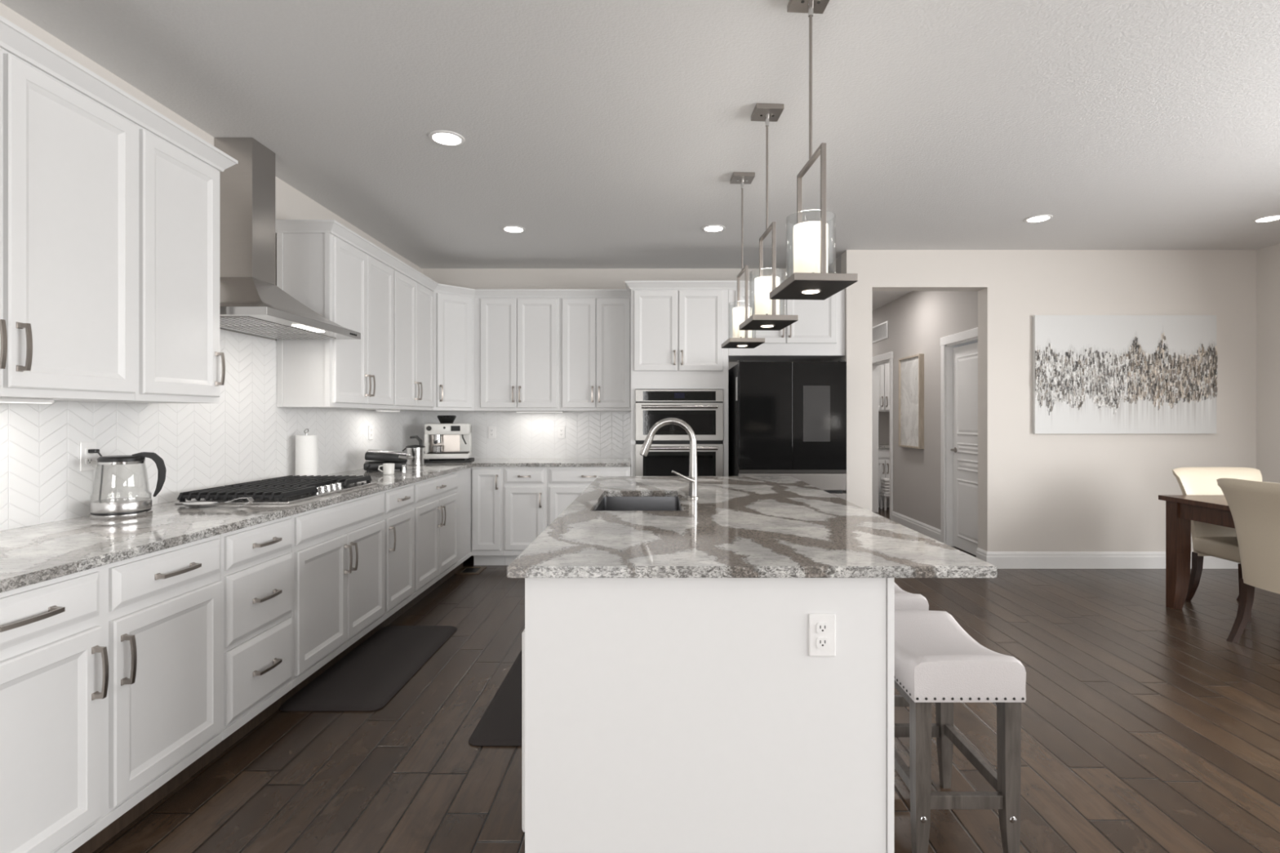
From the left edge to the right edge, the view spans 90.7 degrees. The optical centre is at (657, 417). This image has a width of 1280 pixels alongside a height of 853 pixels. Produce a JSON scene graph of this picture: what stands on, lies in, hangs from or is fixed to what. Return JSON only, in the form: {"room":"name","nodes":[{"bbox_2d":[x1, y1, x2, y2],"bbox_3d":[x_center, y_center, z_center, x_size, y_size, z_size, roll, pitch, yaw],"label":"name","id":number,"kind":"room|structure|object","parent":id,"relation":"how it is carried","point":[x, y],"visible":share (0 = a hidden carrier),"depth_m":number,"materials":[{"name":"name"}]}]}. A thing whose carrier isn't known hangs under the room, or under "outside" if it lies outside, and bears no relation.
{"room":"kitchen","nodes":[
{"label":"kitchen","id":0,"kind":"room"},
{"bbox_2d":[0,2,422,408],"bbox_3d":[-2.370,-0.075,0.495,0.120,2.770,11.630,0,0,0],"label":"wall","id":1,"kind":"structure","parent":0,"point":[291,203],"depth_m":3.17,"materials":[{"name":"beige paint"}]},
{"bbox_2d":[0,47,135,400],"bbox_3d":[-2.111,-0.598,1.913,0.374,1.065,0.963,0,0,0],"label":"upper cabinet","id":2,"kind":"object","parent":1,"relation":"attached to","point":[68,159],"visible":1,"depth_m":2.09,"materials":[{"name":"white wood"}]},
{"bbox_2d":[0,397,53,403],"bbox_3d":[-2.120,-0.057,2.020,0.040,0.016,0.360,0,0,0],"label":"light","id":3,"kind":"object","parent":2,"relation":"attached to","point":[13,400],"visible":0.97,"depth_m":2.10,"materials":[{"name":"white plastic"}]},
{"bbox_2d":[0,401,39,403],"bbox_3d":[-2.120,-0.050,2.020,0.032,0.001,0.352,0,0,0],"label":"diffuser","id":4,"kind":"object","parent":3,"relation":"attached to","point":[0,402],"depth_m":2.09,"materials":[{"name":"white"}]},
{"bbox_2d":[0,15,238,172],"bbox_3d":[-2.119,-1.148,2.168,0.378,0.066,1.477,0,0,0],"label":"trim","id":5,"kind":"structure","parent":2,"relation":"attached to","point":[15,40],"depth_m":2.22,"materials":[{"name":"white wood"}]},
{"bbox_2d":[74,123,225,403],"bbox_3d":[-2.111,-0.598,2.626,0.374,1.065,0.460,0,0,0],"label":"upper cabinet","id":6,"kind":"object","parent":1,"relation":"attached to","point":[177,193],"visible":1,"depth_m":2.58,"materials":[{"name":"white wood"}]},
{"bbox_2d":[0,328,422,530],"bbox_3d":[-2.305,-0.035,3.690,0.010,0.861,4.980,0,0,0],"label":"tiled wall","id":7,"kind":"structure","parent":1,"relation":"attached to","point":[244,437],"depth_m":3.04,"materials":[{"name":"white tile"}]},
{"bbox_2d":[80,441,97,471],"bbox_3d":[-2.295,0.155,2.550,0.009,0.116,0.073,0,0,0],"label":"electrical outlet","id":8,"kind":"object","parent":7,"relation":"attached to","point":[86,464],"visible":0.98,"depth_m":2.54,"materials":[{"name":"white plastic"}]},
{"bbox_2d":[85,447,93,454],"bbox_3d":[-2.292,0.135,2.550,0.003,0.029,0.033,0,0,0],"label":"receptacle","id":9,"kind":"object","parent":8,"relation":"attached to","point":[86,448],"depth_m":2.54,"materials":[{"name":"white plastic"}]},
{"bbox_2d":[85,457,93,464],"bbox_3d":[-2.292,0.175,2.550,0.003,0.029,0.033,0,0,0],"label":"receptacle","id":10,"kind":"object","parent":8,"relation":"attached to","point":[88,461],"depth_m":2.55,"materials":[{"name":"white plastic"}]},
{"bbox_2d":[368,425,373,439],"bbox_3d":[-2.295,0.120,5.060,0.009,0.116,0.073,0,0,0],"label":"electrical outlet","id":11,"kind":"object","parent":7,"relation":"attached to","point":[370,427],"visible":1,"depth_m":5.05,"materials":[{"name":"white plastic"}]},
{"bbox_2d":[213,137,360,339],"bbox_3d":[-2.043,-0.961,3.335,0.532,0.996,0.910,0,0,0],"label":"range hood","id":12,"kind":"object","parent":1,"relation":"attached to","point":[251,301],"visible":0.87,"depth_m":3.29,"materials":[{"name":"metal"}]},
{"bbox_2d":[292,324,324,332],"bbox_3d":[-1.835,-0.468,3.325,0.040,0.004,0.240,0,0,0],"label":"lamp","id":13,"kind":"object","parent":12,"relation":"attached to","point":[302,326],"depth_m":3.30,"materials":[{"name":"white plastic"}]},
{"bbox_2d":[276,232,393,408],"bbox_3d":[-2.111,-0.598,4.263,0.374,1.065,0.898,0,0,0],"label":"upper cabinet","id":14,"kind":"object","parent":1,"relation":"attached to","point":[336,280],"visible":0.99,"depth_m":3.85,"materials":[{"name":"white wood"}]},
{"bbox_2d":[275,219,631,297],"bbox_3d":[-1.608,-1.148,5.093,1.194,0.066,2.930,0,0,40],"label":"trim","id":15,"kind":"structure","parent":14,"relation":"attached to","point":[333,227],"depth_m":4.96,"materials":[{"name":"white wood"}]},
{"bbox_2d":[362,268,434,410],"bbox_3d":[-2.111,-0.598,5.146,0.374,1.065,0.865,0,0,0],"label":"upper cabinet","id":16,"kind":"object","parent":1,"relation":"attached to","point":[413,302],"visible":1,"depth_m":5.07,"materials":[{"name":"white wood"}]},
{"bbox_2d":[376,408,399,411],"bbox_3d":[-2.120,-0.057,4.980,0.040,0.016,0.360,0,0,0],"label":"light","id":17,"kind":"object","parent":16,"relation":"attached to","point":[377,410],"visible":0.98,"depth_m":4.88,"materials":[{"name":"white plastic"}]},
{"bbox_2d":[420,291,482,411],"bbox_3d":[-1.999,-0.598,5.878,0.598,1.065,0.601,0,0,0],"label":"upper cabinet","id":18,"kind":"object","parent":1,"relation":"attached to","point":[454,314],"visible":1,"depth_m":5.71,"materials":[{"name":"white wood"}]},
{"bbox_2d":[422,268,793,551],"bbox_3d":[-0.333,-0.075,6.250,3.955,2.770,0.120,0,0,0],"label":"wall","id":19,"kind":"structure","parent":0,"point":[472,278],"depth_m":6.19,"materials":[{"name":"beige paint"}]},
{"bbox_2d":[474,297,564,411],"bbox_3d":[-1.302,-0.598,5.991,0.793,1.065,0.374,0,0,0],"label":"upper cabinet","id":20,"kind":"object","parent":19,"relation":"attached to","point":[517,340],"visible":0.99,"depth_m":5.85,"materials":[{"name":"white wood"}]},
{"bbox_2d":[515,410,563,412],"bbox_3d":[-1.120,-0.057,6.000,0.440,0.016,0.040,0,0,0],"label":"light","id":21,"kind":"object","parent":20,"relation":"attached to","point":[516,411],"visible":1,"depth_m":5.98,"materials":[{"name":"white plastic"}]},
{"bbox_2d":[422,411,631,457],"bbox_3d":[-1.267,0.166,6.185,2.066,0.461,0.010,0,0,0],"label":"tiled wall","id":22,"kind":"structure","parent":19,"relation":"attached to","point":[588,434],"depth_m":6.18,"materials":[{"name":"white tile"}]},
{"bbox_2d":[488,426,495,438],"bbox_3d":[-1.620,0.145,6.175,0.073,0.116,0.009,0,0,0],"label":"electrical outlet","id":23,"kind":"object","parent":22,"relation":"attached to","point":[491,430],"visible":1,"depth_m":6.17,"materials":[{"name":"white plastic"}]},
{"bbox_2d":[557,426,564,438],"bbox_3d":[-0.940,0.145,6.175,0.073,0.116,0.009,0,0,0],"label":"electrical outlet","id":24,"kind":"object","parent":22,"relation":"attached to","point":[561,430],"visible":1,"depth_m":6.17,"materials":[{"name":"white plastic"}]},
{"bbox_2d":[560,297,631,411],"bbox_3d":[-0.571,-0.598,5.991,0.666,1.065,0.374,0,0,0],"label":"upper cabinet","id":25,"kind":"object","parent":19,"relation":"attached to","point":[595,332],"visible":1,"depth_m":5.85,"materials":[{"name":"white wood"}]},
{"bbox_2d":[728,288,844,361],"bbox_3d":[1.132,-0.838,5.830,1.020,0.585,0.691,0,0,0],"label":"upper cabinet","id":26,"kind":"object","parent":19,"relation":"attached to","point":[818,335],"visible":0.56,"depth_m":5.53,"materials":[{"name":"white wood"}]},
{"bbox_2d":[0,0,1279,311],"bbox_3d":[1.450,-1.510,2.740,7.760,0.100,16.120,0,0,0],"label":"ceiling","id":27,"kind":"structure","parent":0,"point":[611,132],"depth_m":2.98,"materials":[{"name":"white paint"}]},
{"bbox_2d":[428,130,464,146],"bbox_3d":[-1.100,-1.457,3.300,0.180,0.006,0.180,0,0,0],"label":"recessed light","id":28,"kind":"object","parent":27,"relation":"in","point":[446,138],"visible":1,"depth_m":3.29,"materials":[{"name":"white plastic"}]},
{"bbox_2d":[502,225,525,232],"bbox_3d":[-1.114,-1.457,4.890,0.180,0.006,0.180,0,0,0],"label":"recessed light","id":29,"kind":"object","parent":27,"relation":"in","point":[510,228],"visible":1,"depth_m":4.87,"materials":[{"name":"white plastic"}]},
{"bbox_2d":[702,224,724,231],"bbox_3d":[0.431,-1.457,4.870,0.180,0.006,0.180,0,0,0],"label":"recessed light","id":30,"kind":"object","parent":27,"relation":"in","point":[713,228],"visible":1,"depth_m":4.85,"materials":[{"name":"white plastic"}]},
{"bbox_2d":[720,172,764,348],"bbox_3d":[0.512,-0.946,3.820,0.208,1.027,0.324,0,0,-3],"label":"pendant light","id":31,"kind":"object","parent":27,"relation":"hanging from","point":[740,339],"visible":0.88,"depth_m":3.78,"materials":[{"name":"white"}]},
{"bbox_2d":[738,102,798,330],"bbox_3d":[0.520,-0.946,3.000,0.208,1.027,0.324,0,0,-3],"label":"pendant light","id":32,"kind":"object","parent":27,"relation":"hanging from","point":[766,317],"visible":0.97,"depth_m":2.95,"materials":[{"name":"white"}]},
{"bbox_2d":[769,0,857,300],"bbox_3d":[0.528,-0.946,2.180,0.208,1.027,0.324,0,0,-4],"label":"pendant light","id":33,"kind":"object","parent":27,"relation":"hanging from","point":[811,279],"visible":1,"depth_m":2.14,"materials":[{"name":"silver metal"}]},
{"bbox_2d":[1024,214,1053,222],"bbox_3d":[2.790,-1.457,4.630,0.180,0.006,0.180,0,0,0],"label":"recessed light","id":34,"kind":"object","parent":27,"relation":"in","point":[1039,218],"visible":1,"depth_m":4.61,"materials":[{"name":"white plastic"}]},
{"bbox_2d":[1252,214,1279,222],"bbox_3d":[4.480,-1.457,4.630,0.180,0.006,0.180,0,0,0],"label":"recessed light","id":35,"kind":"object","parent":27,"relation":"in","point":[1275,217],"visible":1,"depth_m":4.63,"materials":[{"name":"white plastic"}]},
{"bbox_2d":[92,507,1279,852],"bbox_3d":[1.450,1.350,2.740,7.760,0.080,16.120,0,0,0],"label":"floor","id":36,"kind":"structure","parent":0,"point":[1144,729],"depth_m":2.54,"materials":[{"name":"brown wood"}]},
{"bbox_2d":[0,534,222,852],"bbox_3d":[-1.915,0.869,1.861,0.676,0.882,1.000,0,0,0],"label":"base cabinet","id":37,"kind":"object","parent":36,"relation":"on","point":[111,674],"visible":0.99,"depth_m":1.87,"materials":[{"name":"white wood"}]},
{"bbox_2d":[0,457,631,592],"bbox_3d":[-1.272,0.411,3.745,2.076,0.031,4.890,0,0,0],"label":"countertop","id":38,"kind":"structure","parent":37,"relation":"on","point":[33,554],"depth_m":2.29,"materials":[{"name":"stone"}]},
{"bbox_2d":[88,452,166,519],"bbox_3d":[-2.140,0.268,2.535,0.217,0.256,0.196,0,0,0],"label":"electric kettle","id":39,"kind":"object","parent":38,"relation":"on","point":[126,508],"visible":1,"depth_m":2.49,"materials":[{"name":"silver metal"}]},
{"bbox_2d":[88,448,103,499],"bbox_3d":[-2.265,0.261,2.562,0.050,0.268,0.043,0,0,0],"label":"power cord","id":40,"kind":"object","parent":39,"relation":"attached to","point":[90,451],"visible":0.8,"depth_m":2.56,"materials":[{"name":"black plastic"}]},
{"bbox_2d":[181,497,253,506],"bbox_3d":[-1.957,0.375,2.810,0.307,0.041,0.097,0,0,0],"label":"spoon rest","id":41,"kind":"object","parent":38,"relation":"on","point":[251,500],"visible":1,"depth_m":2.80,"materials":[{"name":"silver metal"}]},
{"bbox_2d":[181,502,220,506],"bbox_3d":[-2.030,0.387,2.810,0.162,0.015,0.097,0,0,0],"label":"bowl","id":42,"kind":"object","parent":41,"relation":"on","point":[191,504],"depth_m":2.80,"materials":[{"name":"metal"}]},
{"bbox_2d":[173,475,377,504],"bbox_3d":[-1.942,0.370,3.335,0.525,0.052,0.912,0,0,0],"label":"gas cooktop","id":43,"kind":"object","parent":38,"relation":"in","point":[286,490],"visible":0.99,"depth_m":3.10,"materials":[{"name":"metal"}]},
{"bbox_2d":[295,428,318,475],"bbox_3d":[-2.200,0.233,3.960,0.150,0.327,0.150,0,0,0],"label":"paper towel holder","id":44,"kind":"object","parent":38,"relation":"on","point":[306,446],"visible":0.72,"depth_m":3.91,"materials":[{"name":"white paper"}]},
{"bbox_2d":[377,462,395,475],"bbox_3d":[-1.893,0.358,4.420,0.105,0.075,0.078,0,0,0],"label":"cup","id":45,"kind":"object","parent":38,"relation":"on","point":[388,468],"visible":1,"depth_m":4.39,"materials":[{"name":"ceramic"}]},
{"bbox_2d":[363,448,413,471],"bbox_3d":[-2.021,0.317,4.756,0.340,0.158,0.318,0,0,-23],"label":"press","id":46,"kind":"object","parent":38,"relation":"on","point":[379,457],"visible":0.83,"depth_m":4.65,"materials":[{"name":"silver metal"}]},
{"bbox_2d":[401,462,406,473],"bbox_3d":[-1.815,0.360,4.520,0.034,0.072,0.034,0,0,0],"label":"salt shaker","id":47,"kind":"object","parent":38,"relation":"on","point":[403,466],"visible":1,"depth_m":4.51,"materials":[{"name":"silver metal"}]},
{"bbox_2d":[402,435,425,465],"bbox_3d":[-2.030,0.273,5.300,0.154,0.246,0.154,0,0,33],"label":"steel pot","id":48,"kind":"object","parent":38,"relation":"on","point":[418,451],"visible":0.9,"depth_m":5.25,"materials":[{"name":"silver metal"}]},
{"bbox_2d":[425,457,474,462],"bbox_3d":[-1.903,0.387,5.750,0.430,0.018,0.360,0,0,-11],"label":"serving tray","id":49,"kind":"object","parent":38,"relation":"on","point":[469,460],"visible":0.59,"depth_m":5.61,"materials":[{"name":"black metal"}]},
{"bbox_2d":[424,415,471,460],"bbox_3d":[-1.899,0.177,5.730,0.380,0.400,0.361,0,0,-11],"label":"espresso machine","id":50,"kind":"object","parent":49,"relation":"on","point":[446,439],"visible":0.99,"depth_m":5.66,"materials":[{"name":"silver metal"}]},
{"bbox_2d":[427,451,469,453],"bbox_3d":[-1.877,0.314,5.684,0.345,0.010,0.150,0,0,-11],"label":"drip tray","id":51,"kind":"object","parent":50,"relation":"on","point":[428,452],"depth_m":5.63,"materials":[{"name":"silver metal"}]},
{"bbox_2d":[201,515,292,768],"bbox_3d":[-1.915,0.869,2.591,0.676,0.882,0.456,0,0,0],"label":"base cabinet","id":52,"kind":"object","parent":36,"relation":"on","point":[256,560],"visible":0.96,"depth_m":2.54,"materials":[{"name":"white wood"}]},
{"bbox_2d":[275,491,385,711],"bbox_3d":[-1.915,0.869,3.290,0.676,0.882,0.938,0,0,0],"label":"base cabinet","id":53,"kind":"object","parent":36,"relation":"on","point":[338,550],"visible":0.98,"depth_m":3.18,"materials":[{"name":"white wood"}]},
{"bbox_2d":[279,626,457,711],"bbox_3d":[-1.475,1.302,3.385,0.473,0.016,1.133,0,0,0],"label":"floor mat","id":54,"kind":"object","parent":36,"relation":"on","point":[368,677],"visible":1,"depth_m":3.21,"materials":[{"name":"black rubber"}]},
{"bbox_2d":[371,483,414,635],"bbox_3d":[-1.915,0.869,3.987,0.676,0.882,0.453,0,0,0],"label":"base cabinet","id":55,"kind":"object","parent":36,"relation":"on","point":[398,516],"visible":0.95,"depth_m":3.98,"materials":[{"name":"white wood"}]},
{"bbox_2d":[402,471,457,613],"bbox_3d":[-1.915,0.869,4.678,0.676,0.882,0.923,0,0,0],"label":"base cabinet","id":56,"kind":"object","parent":36,"relation":"on","point":[435,504],"visible":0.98,"depth_m":4.60,"materials":[{"name":"white wood"}]},
{"bbox_2d":[448,467,471,578],"bbox_3d":[-1.940,0.869,5.338,0.626,0.882,0.393,0,0,0],"label":"base cabinet","id":57,"kind":"object","parent":36,"relation":"on","point":[464,489],"visible":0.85,"depth_m":5.33,"materials":[{"name":"white wood"}]},
{"bbox_2d":[454,566,486,573],"bbox_3d":[-1.600,1.307,5.420,0.200,0.006,0.250,0,0,0],"label":"floor vent","id":58,"kind":"object","parent":36,"relation":"in","point":[464,570],"visible":1,"depth_m":5.43,"materials":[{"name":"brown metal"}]},
{"bbox_2d":[461,568,479,572],"bbox_3d":[-1.600,1.309,5.420,0.130,0.001,0.180,0,0,0],"label":"grille","id":59,"kind":"object","parent":58,"relation":"attached to","point":[464,570],"depth_m":5.43,"materials":[{"name":"black metal"}]},
{"bbox_2d":[471,466,505,565],"bbox_3d":[-1.492,0.869,5.822,0.279,0.882,0.676,0,0,0],"label":"base cabinet","id":60,"kind":"object","parent":36,"relation":"on","point":[487,482],"visible":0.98,"depth_m":5.53,"materials":[{"name":"white wood"}]},
{"bbox_2d":[468,649,521,746],"bbox_3d":[-0.530,1.302,3.085,0.473,0.016,1.133,0,0,0],"label":"floor mat","id":61,"kind":"object","parent":36,"relation":"on","point":[500,724],"visible":0.29,"depth_m":2.73,"materials":[{"name":"black rubber"}]},
{"bbox_2d":[503,466,547,565],"bbox_3d":[-1.159,0.869,5.822,0.385,0.882,0.676,0,0,0],"label":"base cabinet","id":62,"kind":"object","parent":36,"relation":"on","point":[525,488],"visible":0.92,"depth_m":5.53,"materials":[{"name":"white wood"}]},
{"bbox_2d":[547,466,631,526],"bbox_3d":[-0.600,0.869,5.822,0.728,0.882,0.676,0,0,0],"label":"base cabinet","id":63,"kind":"object","parent":36,"relation":"on","point":[565,484],"visible":0.23,"depth_m":5.52,"materials":[{"name":"white wood"}]},
{"bbox_2d":[631,288,728,475],"bbox_3d":[0.194,0.090,5.830,0.852,2.440,0.691,0,0,0],"label":"tall cabinet","id":64,"kind":"object","parent":36,"relation":"on","point":[677,335],"visible":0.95,"depth_m":5.53,"materials":[{"name":"white wood"}]},
{"bbox_2d":[635,389,723,475],"bbox_3d":[0.190,0.349,5.769,0.768,1.192,0.643,0,0,0],"label":"wall oven","id":65,"kind":"object","parent":64,"relation":"in","point":[702,410],"visible":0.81,"depth_m":5.51,"materials":[{"name":"silver metal"}]},
{"bbox_2d":[625,280,845,293],"bbox_3d":[0.680,-1.158,5.645,1.925,0.066,0.310,0,0,0],"label":"trim","id":66,"kind":"structure","parent":64,"relation":"on","point":[630,285],"depth_m":5.51,"materials":[{"name":"white wood"}]},
{"bbox_2d":[521,577,893,852],"bbox_3d":[0.131,0.869,2.980,1.024,0.882,2.540,0,0,0],"label":"kitchen island","id":67,"kind":"object","parent":36,"relation":"on","point":[660,715],"visible":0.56,"depth_m":1.72,"materials":[{"name":"white wood"}]},
{"bbox_2d":[506,475,996,577],"bbox_3d":[0.252,0.411,2.984,1.307,0.031,2.604,0,0,0],"label":"island countertop","id":68,"kind":"structure","parent":67,"relation":"on","point":[737,526],"depth_m":2.02,"materials":[{"name":"stone"}]},
{"bbox_2d":[595,496,680,511],"bbox_3d":[-0.090,0.539,3.055,0.442,0.222,0.782,0,0,0],"label":"sink","id":69,"kind":"object","parent":68,"relation":"in","point":[608,503],"visible":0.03,"depth_m":3.42,"materials":[{"name":"silver metal"}]},
{"bbox_2d":[639,417,698,498],"bbox_3d":[0.057,0.198,3.109,0.294,0.396,0.079,0,0,0],"label":"kitchen faucet","id":70,"kind":"object","parent":68,"relation":"on","point":[693,477],"visible":1,"depth_m":3.10,"materials":[{"name":"silver metal"}]},
{"bbox_2d":[808,613,835,656],"bbox_3d":[0.447,0.590,1.715,0.073,0.116,0.009,0,0,0],"label":"electrical outlet","id":71,"kind":"object","parent":67,"relation":"attached to","point":[822,627],"visible":1,"depth_m":1.71,"materials":[{"name":"white plastic"}]},
{"bbox_2d":[816,622,828,633],"bbox_3d":[0.447,0.570,1.712,0.033,0.029,0.003,0,0,0],"label":"receptacle","id":72,"kind":"object","parent":71,"relation":"attached to","point":[821,628],"depth_m":1.71,"materials":[{"name":"white plastic"}]},
{"bbox_2d":[816,637,828,648],"bbox_3d":[0.447,0.610,1.712,0.033,0.029,0.003,0,0,0],"label":"receptacle","id":73,"kind":"object","parent":71,"relation":"attached to","point":[821,642],"depth_m":1.71,"materials":[{"name":"white plastic"}]},
{"bbox_2d":[728,360,846,500],"bbox_3d":[1.107,0.417,5.599,0.877,1.785,0.861,0,0,0],"label":"refrigerator","id":74,"kind":"object","parent":36,"relation":"on","point":[786,418],"visible":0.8,"depth_m":5.17,"materials":[{"name":"black metal"}]},
{"bbox_2d":[735,377,737,400],"bbox_3d":[0.670,-0.245,5.360,0.001,0.200,0.090,0,0,0],"label":"paper note","id":75,"kind":"object","parent":74,"relation":"attached to","point":[735,377],"visible":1,"depth_m":5.38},
{"bbox_2d":[878,448,889,507],"bbox_3d":[3.515,0.877,9.422,0.900,0.865,0.636,0,0,0],"label":"base cabinet","id":76,"kind":"object","parent":36,"relation":"on","point":[883,453],"visible":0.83,"depth_m":9.14,"materials":[{"name":"white wood"}]},
{"bbox_2d":[878,444,889,448],"bbox_3d":[3.531,0.427,9.432,0.937,0.034,0.625,0,0,0],"label":"countertop","id":77,"kind":"structure","parent":76,"relation":"on","point":[880,446],"depth_m":9.13,"materials":[{"name":"stone"}]},
{"bbox_2d":[879,493,889,510],"bbox_3d":[3.330,1.199,9.020,0.260,0.222,0.200,0,0,0],"label":"towel stand","id":78,"kind":"object","parent":36,"relation":"on","point":[882,495],"visible":0.48,"depth_m":8.95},
{"bbox_2d":[880,490,889,494],"bbox_3d":[3.330,1.067,9.020,0.240,0.043,0.180,0,0,0],"label":"folded towel","id":79,"kind":"object","parent":78,"relation":"on","point":[882,491],"visible":0.48,"depth_m":8.94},
{"bbox_2d":[880,487,889,491],"bbox_3d":[3.330,1.022,9.020,0.240,0.043,0.180,0,0,0],"label":"folded towel","id":80,"kind":"object","parent":79,"relation":"on","point":[882,488],"visible":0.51,"depth_m":8.94,"materials":[{"name":"white fabric"}]},
{"bbox_2d":[880,484,889,488],"bbox_3d":[3.330,0.979,9.020,0.240,0.043,0.180,0,0,0],"label":"folded towel","id":81,"kind":"object","parent":80,"relation":"on","point":[882,485],"visible":0.52,"depth_m":8.95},
{"bbox_2d":[880,480,889,484],"bbox_3d":[3.330,0.934,9.020,0.240,0.043,0.180,0,0,0],"label":"folded towel","id":82,"kind":"object","parent":81,"relation":"on","point":[882,482],"visible":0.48,"depth_m":8.94,"materials":[{"name":"white fabric"}]},
{"bbox_2d":[880,478,889,482],"bbox_3d":[3.330,0.890,9.020,0.240,0.043,0.180,0,0,0],"label":"folded towel","id":83,"kind":"object","parent":82,"relation":"on","point":[886,480],"visible":0.46,"depth_m":8.94,"materials":[{"name":"white fabric"}]},
{"bbox_2d":[893,582,928,706],"bbox_3d":[0.889,0.997,2.680,0.324,0.626,0.482,0,0,0],"label":"bar stool","id":84,"kind":"object","parent":36,"relation":"on","point":[903,600],"visible":0.12,"depth_m":2.44,"materials":[{"name":"white fabric"}]},
{"bbox_2d":[893,609,1026,852],"bbox_3d":[0.889,0.997,2.035,0.324,0.626,0.482,0,0,0],"label":"bar stool","id":85,"kind":"object","parent":36,"relation":"on","point":[935,660],"visible":0.73,"depth_m":1.82,"materials":[{"name":"fabric"}]},
{"bbox_2d":[1158,494,1235,608],"bbox_3d":[3.975,0.925,3.540,0.950,0.770,1.760,0,0,0],"label":"dining table","id":86,"kind":"object","parent":36,"relation":"on","point":[1180,509],"visible":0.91,"depth_m":4.30,"materials":[{"name":"brown wood"}]},
{"bbox_2d":[1172,466,1262,622],"bbox_3d":[3.990,0.833,4.278,0.620,0.955,0.566,0,0,0],"label":"dining chair","id":87,"kind":"object","parent":36,"relation":"on","point":[1208,540],"visible":0.45,"depth_m":4.45,"materials":[{"name":"fabric"}]},
{"bbox_2d":[1216,478,1279,642],"bbox_3d":[3.622,0.833,3.509,0.566,0.955,0.620,0,0,-1],"label":"dining chair","id":88,"kind":"object","parent":36,"relation":"on","point":[1254,506],"visible":1,"depth_m":3.59,"materials":[{"name":"fabric"}]},
{"bbox_2d":[827,255,840,361],"bbox_3d":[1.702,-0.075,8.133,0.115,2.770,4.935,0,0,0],"label":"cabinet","id":89,"kind":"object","parent":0,"point":[830,268],"depth_m":5.82,"materials":[{"name":"white wood"}]},
{"bbox_2d":[872,290,977,529],"bbox_3d":[3.000,-0.075,8.133,0.120,2.770,4.935,0,0,0],"label":"wall","id":90,"kind":"structure","parent":0,"point":[917,320],"depth_m":6.96,"materials":[{"name":"beige paint"}]},
{"bbox_2d":[872,320,888,342],"bbox_3d":[2.933,-1.125,8.460,0.013,0.220,0.800,0,0,0],"label":"air vent","id":91,"kind":"object","parent":90,"relation":"in","point":[880,332],"visible":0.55,"depth_m":8.31,"materials":[{"name":"white metal"}]},
{"bbox_2d":[872,351,893,519],"bbox_3d":[2.990,0.242,8.370,0.140,2.135,0.970,0,0,0],"label":"trim","id":92,"kind":"structure","parent":90,"relation":"attached to","point":[886,356],"depth_m":8.76,"materials":[{"name":"white wood"}]},
{"bbox_2d":[898,353,924,448],"bbox_3d":[2.912,-0.180,7.270,0.055,1.050,0.600,0,0,0],"label":"framed artwork","id":93,"kind":"object","parent":90,"relation":"attached to","point":[911,368],"visible":1,"depth_m":7.23},
{"bbox_2d":[891,511,940,542],"bbox_3d":[2.932,1.238,7.210,0.016,0.145,1.360,0,0,0],"label":"baseboard","id":94,"kind":"structure","parent":90,"relation":"attached to","point":[926,530],"depth_m":7.12,"materials":[{"name":"white wood"}]},
{"bbox_2d":[940,327,977,546],"bbox_3d":[2.990,0.242,6.095,0.140,2.135,0.880,0,0,0],"label":"trim","id":95,"kind":"structure","parent":90,"relation":"attached to","point":[947,345],"depth_m":6.43,"materials":[{"name":"white wood"}]},
{"bbox_2d":[951,342,977,555],"bbox_3d":[2.995,0.296,6.095,0.090,2.012,0.675,0,0,0],"label":"door","id":96,"kind":"structure","parent":90,"relation":"in","point":[965,357],"depth_m":6.16,"materials":[{"name":"white wood"}]},
{"bbox_2d":[878,342,976,444],"bbox_3d":[3.930,-0.075,8.625,1.740,2.770,2.450,0,0,0],"label":"wall","id":97,"kind":"structure","parent":0,"point":[883,417],"depth_m":9.75,"materials":[{"name":"grey paint"}]},
{"bbox_2d":[878,362,889,412],"bbox_3d":[3.515,-0.590,9.442,0.900,1.000,0.596,0,0,0],"label":"wall cabinet","id":98,"kind":"object","parent":97,"relation":"attached to","point":[884,369],"visible":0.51,"depth_m":9.18,"materials":[{"name":"white wood"}]},
{"bbox_2d":[840,249,1256,551],"bbox_3d":[3.428,-0.075,5.582,3.565,2.770,0.165,0,0,0],"label":"wall","id":99,"kind":"structure","parent":0,"point":[1037,492],"depth_m":5.50,"materials":[{"name":"beige paint"}]},
{"bbox_2d":[976,547,1238,568],"bbox_3d":[4.032,1.238,4.332,2.355,0.145,2.665,0,0,0],"label":"baseboard","id":100,"kind":"structure","parent":99,"relation":"attached to","point":[1002,560],"depth_m":5.48,"materials":[{"name":"white wood"}]},
{"bbox_2d":[1032,315,1217,433],"bbox_3d":[4.045,-0.373,5.470,1.570,1.024,0.060,0,0,0],"label":"canvas painting","id":101,"kind":"object","parent":99,"relation":"attached to","point":[1092,374],"visible":1,"depth_m":5.46,"materials":[{"name":"paint"}]},
{"bbox_2d":[1256,243,1279,483],"bbox_3d":[5.270,-0.075,0.233,0.120,2.770,10.865,0,0,0],"label":"wall","id":102,"kind":"structure","parent":0,"point":[1268,259],"depth_m":5.39,"materials":[{"name":"beige paint"}]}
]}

